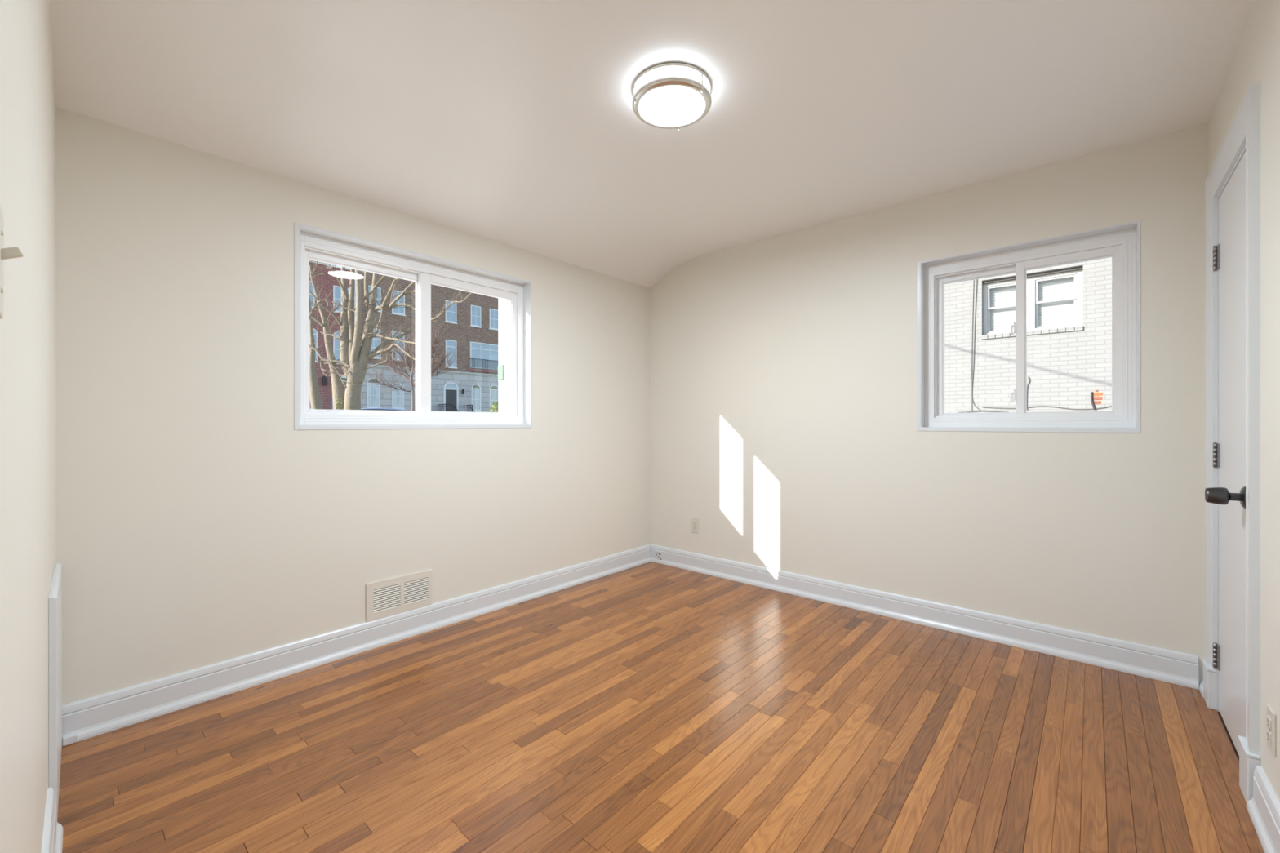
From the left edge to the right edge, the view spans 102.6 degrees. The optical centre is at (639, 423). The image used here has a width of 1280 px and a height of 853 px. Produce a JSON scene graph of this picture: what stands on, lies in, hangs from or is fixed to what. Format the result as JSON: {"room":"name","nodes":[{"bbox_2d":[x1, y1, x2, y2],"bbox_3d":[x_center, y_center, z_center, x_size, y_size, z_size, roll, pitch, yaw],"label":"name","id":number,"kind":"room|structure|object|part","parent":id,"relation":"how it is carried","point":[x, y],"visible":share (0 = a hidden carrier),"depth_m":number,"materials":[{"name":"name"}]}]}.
{"room":"empty bedroom","nodes":[
{"label":"empty bedroom","id":0,"kind":"room"},
{"bbox_2d":[0,0,55,852],"bbox_3d":[-0.967,-0.125,0.718,3.151,2.950,0.120,0,0,43],"label":"wall","id":1,"kind":"structure","parent":0,"point":[27,84],"depth_m":0.86,"materials":[{"name":"white paint"}]},
{"bbox_2d":[0,205,23,318],"bbox_3d":[-0.687,-0.175,0.557,0.072,0.116,0.022,0,0,41],"label":"light switch","id":2,"kind":"object","parent":1,"relation":"attached to","point":[8,252],"visible":1,"depth_m":0.56,"materials":[{"name":"beige plastic"}]},
{"bbox_3d":[-0.693,-0.175,0.551,0.072,0.116,0.007,0,0,41],"label":"plate","id":3,"kind":"part","parent":2,"relation":"part of","materials":[{"name":"beige plastic"}]},
{"bbox_2d":[41,787,62,852],"bbox_3d":[-0.714,1.082,0.587,2.500,0.136,0.029,0,0,43],"label":"baseboard","id":4,"kind":"structure","parent":1,"relation":"attached to","point":[52,838],"depth_m":1.34,"materials":[{"name":"white paint"}]},
{"bbox_2d":[48,563,62,821],"bbox_3d":[-1.867,0.823,1.638,0.520,0.655,0.016,0,0,43],"label":"trim","id":5,"kind":"structure","parent":1,"relation":"attached to","point":[55,598],"depth_m":1.47,"materials":[{"name":"white paint"}]},
{"bbox_2d":[55,106,650,705],"bbox_3d":[-1.110,-0.125,3.122,0.250,2.950,3.850,0,0,41],"label":"wall","id":6,"kind":"structure","parent":0,"point":[196,527],"depth_m":2.24,"materials":[{"name":"white paint"}]},
{"bbox_2d":[62,733,78,746],"bbox_3d":[-2.049,1.135,1.843,0.035,0.030,0.038,0,0,41],"label":"trim","id":7,"kind":"structure","parent":6,"relation":"attached to","point":[73,738],"depth_m":1.83,"materials":[{"name":"white paint"}]},
{"bbox_2d":[62,544,651,746],"bbox_3d":[-0.991,1.082,3.047,0.029,0.136,3.246,0,0,41],"label":"baseboard","id":8,"kind":"structure","parent":6,"relation":"attached to","point":[100,714],"depth_m":2.38,"materials":[{"name":"white paint"}]},
{"bbox_2d":[365,568,432,622],"bbox_3d":[-1.278,0.915,2.736,0.010,0.195,0.352,0,0,41],"label":"air vent","id":9,"kind":"object","parent":6,"relation":"in","point":[399,594],"visible":1,"depth_m":2.73,"materials":[{"name":"beige metal"}]},
{"bbox_2d":[293,222,532,430],"bbox_3d":[-1.258,-0.450,2.979,0.288,1.040,1.361,0,0,41],"label":"window","id":10,"kind":"structure","parent":6,"relation":"in","point":[514,297],"depth_m":2.93,"materials":[{"name":"white paint"}]},
{"bbox_3d":[-1.460,-0.452,2.758,0.032,0.818,0.635,0,0,41],"label":"sash","id":11,"kind":"part","parent":10,"relation":"part of","materials":[{"name":"white plastic"}]},
{"bbox_3d":[-1.045,-0.452,3.171,0.033,0.818,0.650,0,0,41],"label":"sash","id":12,"kind":"part","parent":10,"relation":"part of","materials":[{"name":"white plastic"}]},
{"bbox_3d":[-0.909,-0.450,3.521,0.095,1.040,0.086,0,0,41],"label":"exterior casing","id":13,"kind":"part","parent":10,"relation":"part of","materials":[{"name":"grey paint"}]},
{"bbox_2d":[50,0,1255,288],"bbox_3d":[0.160,-1.340,1.994,3.148,0.420,3.361,0,0,41],"label":"ceiling","id":14,"kind":"structure","parent":0,"point":[512,122],"depth_m":1.99,"materials":[{"name":"white paint"}]},
{"bbox_2d":[632,62,711,131],"bbox_3d":[0.123,-1.253,1.985,0.307,0.080,0.306,0,0,41],"label":"ceiling light","id":15,"kind":"object","parent":14,"relation":"attached to","point":[667,95],"visible":1,"depth_m":1.92,"materials":[{"name":"white glass"}]},
{"bbox_2d":[639,86,704,125],"bbox_3d":[0.123,-1.226,1.985,0.268,0.005,0.268,0,0,41],"label":"diffuser","id":16,"kind":"object","parent":15,"relation":"attached to","point":[658,105],"depth_m":1.98,"materials":[{"name":"white glass"}]},
{"bbox_2d":[57,561,1264,852],"bbox_3d":[0.140,1.225,1.972,3.148,0.150,3.420,0,0,41],"label":"floor","id":17,"kind":"structure","parent":0,"point":[651,707],"depth_m":1.80,"materials":[{"name":"brown wood"}]},
{"bbox_2d":[650,123,1208,684],"bbox_3d":[1.411,-0.125,3.297,3.298,2.950,0.250,0,0,41],"label":"wall","id":18,"kind":"structure","parent":0,"point":[784,366],"depth_m":2.94,"materials":[{"name":"white paint"}]},
{"bbox_2d":[654,550,662,559],"bbox_3d":[0.152,1.087,4.212,0.076,0.067,0.013,0,0,41],"label":"cable jack","id":19,"kind":"object","parent":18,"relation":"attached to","point":[658,554],"visible":1,"depth_m":4.21,"materials":[{"name":"white paint"}]},
{"bbox_2d":[691,517,698,533],"bbox_3d":[0.428,0.796,3.993,0.072,0.116,0.009,0,0,41],"label":"electrical outlet","id":20,"kind":"object","parent":18,"relation":"attached to","point":[695,522],"visible":1,"depth_m":3.99,"materials":[{"name":"beige plastic"}]},
{"bbox_2d":[649,544,1199,689],"bbox_3d":[1.251,1.082,3.252,3.118,0.136,0.029,0,0,41],"label":"baseboard","id":21,"kind":"structure","parent":18,"relation":"attached to","point":[1180,668],"depth_m":2.78,"materials":[{"name":"white paint"}]},
{"bbox_2d":[916,220,1140,433],"bbox_3d":[2.005,-0.441,2.721,0.926,0.974,0.178,0,0,41],"label":"window","id":22,"kind":"structure","parent":18,"relation":"in","point":[1123,246],"depth_m":2.68,"materials":[{"name":"white paint"}]},
{"bbox_3d":[1.909,-0.444,2.886,0.423,0.825,0.032,0,0,41],"label":"sash","id":23,"kind":"part","parent":22,"relation":"part of","materials":[{"name":"white plastic"}]},
{"bbox_3d":[2.169,-0.444,2.606,0.413,0.825,0.033,0,0,41],"label":"sash","id":24,"kind":"part","parent":22,"relation":"part of","materials":[{"name":"white plastic"}]},
{"bbox_2d":[1208,0,1279,803],"bbox_3d":[1.317,-0.125,0.813,0.150,2.950,3.600,0,0,41],"label":"wall","id":25,"kind":"structure","parent":0,"point":[1256,59],"depth_m":1.44,"materials":[{"name":"white paint"}]},
{"bbox_2d":[1199,658,1204,697],"bbox_3d":[2.405,1.082,2.181,0.029,0.136,0.108,0,0,41],"label":"baseboard","id":26,"kind":"structure","parent":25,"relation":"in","point":[1201,684],"depth_m":2.20,"materials":[{"name":"white paint"}]},
{"bbox_2d":[1202,83,1260,803],"bbox_3d":[2.134,0.084,1.805,0.238,2.192,0.820,0,0,41],"label":"door","id":27,"kind":"structure","parent":25,"relation":"in","point":[1232,661],"depth_m":1.80,"materials":[{"name":"white paint"}]},
{"bbox_3d":[2.336,0.069,2.097,0.021,2.162,0.105,0,0,41],"label":"casing","id":28,"kind":"part","parent":27,"relation":"part of","materials":[{"name":"white paint"}]},
{"bbox_3d":[1.931,0.242,1.696,0.077,0.057,0.057,0,0,41],"label":"knob","id":29,"kind":"part","parent":27,"relation":"part of","materials":[{"name":"grey metal"}]},
{"bbox_3d":[2.104,-0.960,1.834,0.021,0.105,0.806,0,0,41],"label":"casing","id":30,"kind":"part","parent":27,"relation":"part of","materials":[{"name":"white paint"}]},
{"bbox_3d":[1.872,0.069,1.571,0.021,2.162,0.105,0,0,41],"label":"casing","id":31,"kind":"part","parent":27,"relation":"part of","materials":[{"name":"white paint"}]},
{"bbox_2d":[1246,765,1279,852],"bbox_3d":[1.041,1.082,0.636,0.029,0.136,2.370,0,0,41],"label":"baseboard","id":32,"kind":"structure","parent":25,"relation":"attached to","point":[1264,807],"depth_m":1.42,"materials":[{"name":"white paint"}]},
{"bbox_2d":[1266,703,1275,757],"bbox_3d":[1.747,0.850,1.420,0.009,0.116,0.072,0,0,41],"label":"electrical outlet","id":33,"kind":"object","parent":25,"relation":"attached to","point":[1271,716],"visible":1,"depth_m":1.41,"materials":[{"name":"beige plastic"}]},
{"bbox_2d":[1266,715,1271,729],"bbox_3d":[1.745,0.831,1.421,0.004,0.028,0.033,0,0,41],"label":"receptacle","id":34,"kind":"object","parent":33,"relation":"attached to","point":[1268,717],"depth_m":1.42,"materials":[{"name":"grey plastic"}]},
{"bbox_2d":[1266,728,1271,743],"bbox_3d":[1.745,0.870,1.421,0.004,0.028,0.033,0,0,41],"label":"receptacle","id":35,"kind":"object","parent":33,"relation":"attached to","point":[1268,731],"depth_m":1.42,"materials":[{"name":"grey plastic"}]},
{"label":"outside","id":36,"kind":"structure","parent":0,"visible":0},
{"bbox_3d":[-19.371,0.275,38.154,18.000,1.350,115.000,0,0,41],"label":"bank","id":37,"kind":"object","parent":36,"visible":0},
{"bbox_2d":[309,259,355,409],"bbox_3d":[-28.038,-5.255,30.453,9.400,10.310,17.980,0,0,41],"label":"brick house","id":38,"kind":"structure","parent":37,"relation":"on","point":[325,385],"depth_m":32.84,"materials":[{"name":"red brick"}]},
{"bbox_3d":[-20.820,-8.065,31.977,0.025,1.530,0.780,0,0,41],"label":"pane","id":39,"kind":"part","parent":38,"relation":"part of","materials":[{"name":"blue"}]},
{"bbox_3d":[-20.721,-4.769,32.089,0.025,1.599,0.780,0,0,41],"label":"pane","id":40,"kind":"part","parent":38,"relation":"part of","materials":[{"name":"blue"}]},
{"bbox_3d":[-28.091,-10.130,30.499,9.260,0.120,17.980,0,0,41],"label":"cornice","id":41,"kind":"part","parent":38,"relation":"part of","materials":[{"name":"white"}]},
{"bbox_3d":[-19.529,-4.778,33.438,0.025,1.616,0.740,0,0,41],"label":"pane","id":42,"kind":"part","parent":38,"relation":"part of","materials":[{"name":"blue"}]},
{"bbox_3d":[-19.523,-8.065,33.446,0.025,1.530,0.760,0,0,41],"label":"pane","id":43,"kind":"part","parent":38,"relation":"part of","materials":[{"name":"blue glass"}]},
{"bbox_3d":[-19.488,-1.650,33.429,0.080,2.600,0.840,0,0,41],"label":"door","id":44,"kind":"part","parent":38,"relation":"part of","materials":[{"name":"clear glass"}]},
{"bbox_2d":[333,264,497,412],"bbox_3d":[-15.951,-6.850,42.471,11.813,14.200,16.200,0,0,41],"label":"brick house","id":45,"kind":"structure","parent":37,"relation":"on","point":[472,331],"depth_m":38.94,"materials":[{"name":"brown brick"}]},
{"bbox_3d":[-18.189,-1.889,34.956,0.025,1.577,0.690,0,0,41],"label":"pane","id":46,"kind":"part","parent":45,"relation":"part of","materials":[{"name":"blue glass"}]},
{"bbox_2d":[368,383,378,407],"bbox_3d":[-18.178,-1.889,34.947,0.001,1.577,0.690,0,0,41],"label":"window","id":47,"kind":"structure","parent":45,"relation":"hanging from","point":[370,385],"depth_m":34.99,"materials":[{"name":"white glass"}]},
{"bbox_3d":[-18.176,-8.510,34.971,0.025,1.480,0.770,0,0,41],"label":"pane","id":48,"kind":"part","parent":45,"relation":"part of","materials":[{"name":"blue glass"}]},
{"bbox_3d":[-18.176,-5.450,34.971,0.025,1.820,0.770,0,0,41],"label":"pane","id":49,"kind":"part","parent":45,"relation":"part of","materials":[{"name":"blue"}]},
{"bbox_3d":[-17.097,-1.895,36.193,0.025,1.610,0.690,0,0,41],"label":"pane","id":50,"kind":"part","parent":45,"relation":"part of","materials":[{"name":"blue glass"}]},
{"bbox_2d":[393,384,403,407],"bbox_3d":[-17.086,-1.895,36.184,0.001,1.610,0.690,0,0,41],"label":"window","id":51,"kind":"structure","parent":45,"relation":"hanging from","point":[401,398],"depth_m":36.27,"materials":[{"name":"white glass"}]},
{"bbox_3d":[-17.081,-5.450,36.212,0.025,1.820,0.740,0,0,41],"label":"pane","id":52,"kind":"part","parent":45,"relation":"part of","materials":[{"name":"blue"}]},
{"bbox_3d":[-17.077,-8.510,36.216,0.025,1.480,0.750,0,0,41],"label":"pane","id":53,"kind":"part","parent":45,"relation":"part of","materials":[{"name":"blue glass"}]},
{"bbox_3d":[-14.057,-0.575,37.642,2.604,1.650,0.424,0,0,25],"label":"stair railing","id":54,"kind":"part","parent":45,"relation":"part of","materials":[{"name":"black metal"}]},
{"bbox_3d":[-14.456,-5.300,39.184,0.025,1.920,0.750,0,0,41],"label":"pane","id":55,"kind":"part","parent":45,"relation":"part of","materials":[{"name":"blue glass"}]},
{"bbox_3d":[-14.460,-8.510,39.181,0.025,1.480,0.760,0,0,41],"label":"pane","id":56,"kind":"part","parent":45,"relation":"part of","materials":[{"name":"blue glass"}]},
{"bbox_3d":[-14.449,-1.500,39.158,0.050,2.100,0.920,0,0,41],"label":"door","id":57,"kind":"part","parent":45,"relation":"part of","materials":[{"name":"grey wood"}]},
{"bbox_3d":[-12.909,-0.575,38.942,0.424,1.650,2.604,0,0,-32],"label":"stair railing","id":58,"kind":"part","parent":45,"relation":"part of","materials":[{"name":"black metal"}]},
{"bbox_3d":[-13.063,-8.510,40.762,0.025,1.480,0.760,0,0,41],"label":"pane","id":59,"kind":"part","parent":45,"relation":"part of","materials":[{"name":"blue glass"}]},
{"bbox_3d":[-13.056,-1.880,40.770,0.025,1.640,0.660,0,0,41],"label":"pane","id":60,"kind":"part","parent":45,"relation":"part of","materials":[{"name":"blue glass"}]},
{"bbox_3d":[-12.431,-4.205,41.331,0.200,0.210,2.950,0,0,41],"label":"sill","id":61,"kind":"part","parent":45,"relation":"part of","materials":[{"name":"stone"}]},
{"bbox_3d":[-12.422,-4.710,41.341,0.200,0.800,2.875,0,0,41],"label":"balcony railing","id":62,"kind":"part","parent":45,"relation":"part of","materials":[{"name":"black metal"}]},
{"bbox_3d":[-12.500,-5.390,41.400,0.025,1.900,2.520,0,0,41],"label":"pane","id":63,"kind":"part","parent":45,"relation":"part of","materials":[{"name":"blue glass"}]},
{"bbox_3d":[-11.961,-1.878,42.011,0.025,1.636,0.670,0,0,41],"label":"pane","id":64,"kind":"part","parent":45,"relation":"part of","materials":[{"name":"blue glass"}]},
{"bbox_3d":[-11.958,-8.510,42.014,0.025,1.480,0.740,0,0,41],"label":"pane","id":65,"kind":"part","parent":45,"relation":"part of","materials":[{"name":"blue glass"}]},
{"bbox_2d":[464,390,466,411],"bbox_3d":[-12.155,-1.005,35.752,0.070,2.614,0.240,0,0,41],"label":"pole","id":66,"kind":"object","parent":37,"relation":"on","point":[464,390],"visible":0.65,"depth_m":35.71,"materials":[{"name":"grey metal"}]},
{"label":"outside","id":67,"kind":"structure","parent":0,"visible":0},
{"bbox_3d":[-0.068,0.960,21.111,8.500,0.320,115.000,0,0,41],"label":"lawn","id":68,"kind":"structure","parent":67,"visible":0},
{"bbox_2d":[309,260,471,409],"bbox_3d":[-6.827,-2.292,13.848,5.682,6.384,2.012,0,0,4],"label":"bare tree","id":69,"kind":"object","parent":68,"relation":"on","point":[355,354],"visible":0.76,"depth_m":13.99,"materials":[{"name":"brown plant"}]},
{"bbox_2d":[334,399,343,409],"bbox_3d":[-7.941,0.089,13.572,0.308,1.463,0.362,0,0,41],"label":"ivy plant","id":70,"kind":"object","parent":69,"relation":"attached to","point":[340,403],"visible":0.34,"depth_m":13.56,"materials":[{"name":"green plant"}]},
{"bbox_3d":[-8.167,-3.311,14.184,0.856,4.244,0.299,0,0,41],"label":"stem","id":71,"kind":"part","parent":69,"relation":"part of","materials":[{"name":"grey plant"}]},
{"bbox_3d":[-7.876,-3.372,14.059,0.340,3.891,0.210,0,0,41],"label":"stem","id":72,"kind":"part","parent":69,"relation":"part of","materials":[{"name":"grey plant"}]},
{"bbox_3d":[-7.646,-3.197,13.862,0.269,3.797,0.625,0,0,-43],"label":"stem","id":73,"kind":"part","parent":69,"relation":"part of","materials":[{"name":"grey plant"}]},
{"bbox_3d":[-7.647,-4.209,14.461,0.310,2.518,0.208,0,0,41],"label":"stem","id":74,"kind":"part","parent":69,"relation":"part of","materials":[{"name":"grey plant"}]},
{"bbox_3d":[-7.501,-3.279,14.142,0.746,4.409,0.271,0,0,-36],"label":"stem","id":75,"kind":"part","parent":69,"relation":"part of","materials":[{"name":"grey plant"}]},
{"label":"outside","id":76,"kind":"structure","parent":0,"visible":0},
{"bbox_3d":[5.648,0.950,16.065,6.750,0.300,115.000,0,0,41],"label":"yard","id":77,"kind":"structure","parent":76,"visible":0},
{"bbox_2d":[484,400,497,412],"bbox_3d":[-2.418,0.219,9.022,0.817,1.206,0.798,0,0,41],"label":"shrub","id":78,"kind":"object","parent":77,"relation":"on","point":[493,407],"visible":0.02,"depth_m":8.96,"materials":[{"name":"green plant"}]},
{"bbox_2d":[944,257,1111,427],"bbox_3d":[6.313,-2.350,8.319,16.000,7.000,0.532,0,0,41],"label":"brick house","id":79,"kind":"structure","parent":77,"relation":"on","point":[1069,306],"depth_m":8.12,"materials":[{"name":"grey brick"}]},
{"bbox_2d":[971,280,973,413],"bbox_3d":[5.605,-1.700,8.616,0.066,3.500,0.012,0,0,41],"label":"cable","id":80,"kind":"object","parent":79,"relation":"attached to","point":[973,280],"visible":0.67,"depth_m":8.63,"materials":[{"name":"grey plastic"}]},
{"bbox_2d":[971,279,981,410],"bbox_3d":[5.636,-1.828,8.588,0.138,3.245,0.012,0,0,41],"label":"cable","id":81,"kind":"object","parent":79,"relation":"attached to","point":[976,279],"visible":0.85,"depth_m":8.60,"materials":[{"name":"grey plastic"}]},
{"bbox_2d":[957,410,1008,413],"bbox_3d":[5.700,-0.189,8.532,0.701,0.042,0.016,0,0,41],"label":"cable","id":82,"kind":"object","parent":79,"relation":"attached to","point":[974,411],"visible":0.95,"depth_m":8.53,"materials":[{"name":"grey plastic"}]},
{"bbox_3d":[6.037,-2.095,8.451,0.519,0.380,0.030,0,0,41],"label":"sash","id":83,"kind":"part","parent":79,"relation":"part of","materials":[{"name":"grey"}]},
{"bbox_3d":[6.056,-1.720,8.474,0.519,0.420,0.030,0,0,41],"label":"sash","id":84,"kind":"part","parent":79,"relation":"part of","materials":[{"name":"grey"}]},
{"bbox_2d":[989,284,1016,331],"bbox_3d":[6.103,-1.883,8.526,0.509,0.779,0.034,0,0,41],"label":"window","id":85,"kind":"structure","parent":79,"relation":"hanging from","point":[1001,319],"depth_m":8.56,"materials":[{"name":"grey glass"}]},
{"bbox_2d":[1026,376,1030,410],"bbox_3d":[6.155,-0.470,8.130,0.058,0.534,0.018,0,0,41],"label":"cable","id":86,"kind":"object","parent":79,"relation":"attached to","point":[1028,376],"visible":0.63,"depth_m":8.12,"materials":[{"name":"grey plastic"}]},
{"bbox_3d":[6.207,-1.435,8.160,1.282,0.080,0.152,0,0,41],"label":"brick sill","id":87,"kind":"part","parent":79,"relation":"part of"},
{"bbox_2d":[982,405,1111,409],"bbox_3d":[6.413,-0.263,7.903,1.902,0.128,0.014,0,0,41],"label":"cable","id":88,"kind":"object","parent":79,"relation":"attached to","point":[1037,406],"visible":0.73,"depth_m":7.93,"materials":[{"name":"grey plastic"}]},
{"bbox_3d":[6.532,-1.720,8.053,0.511,0.420,0.030,0,0,41],"label":"sash","id":89,"kind":"part","parent":79,"relation":"part of","materials":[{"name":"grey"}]},
{"bbox_3d":[6.513,-2.095,8.031,0.511,0.380,0.030,0,0,41],"label":"sash","id":90,"kind":"part","parent":79,"relation":"part of","materials":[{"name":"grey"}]},
{"bbox_2d":[1037,276,1074,326],"bbox_3d":[6.579,-1.883,8.106,0.501,0.779,0.034,0,0,41],"label":"window","id":91,"kind":"structure","parent":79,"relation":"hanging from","point":[1063,312],"depth_m":8.10,"materials":[{"name":"grey glass"}]},
{"bbox_2d":[1090,391,1095,409],"bbox_3d":[6.730,-0.332,7.610,0.060,0.261,0.026,0,0,41],"label":"cable","id":92,"kind":"object","parent":79,"relation":"attached to","point":[1091,393],"visible":1,"depth_m":7.61,"materials":[{"name":"black paint"}]},
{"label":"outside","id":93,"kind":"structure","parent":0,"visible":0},
{"bbox_3d":[-7.190,1.020,27.399,10.500,0.300,115.000,0,0,41],"label":"street","id":94,"kind":"object","parent":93,"visible":0},
{"bbox_2d":[360,407,404,410],"bbox_3d":[-11.376,0.113,21.524,1.800,1.515,4.550,0,0,41],"label":"parked car","id":95,"kind":"object","parent":94,"relation":"on","point":[375,408],"visible":0.05,"depth_m":21.27,"materials":[{"name":"blue paint"}]},
{"bbox_2d":[363,310,457,410],"bbox_3d":[-10.595,-2.138,23.877,4.574,6.080,2.188,0,0,2],"label":"bare tree","id":96,"kind":"object","parent":94,"relation":"on","point":[412,384],"visible":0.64,"depth_m":23.93,"materials":[{"name":"brown plant"}]}
]}

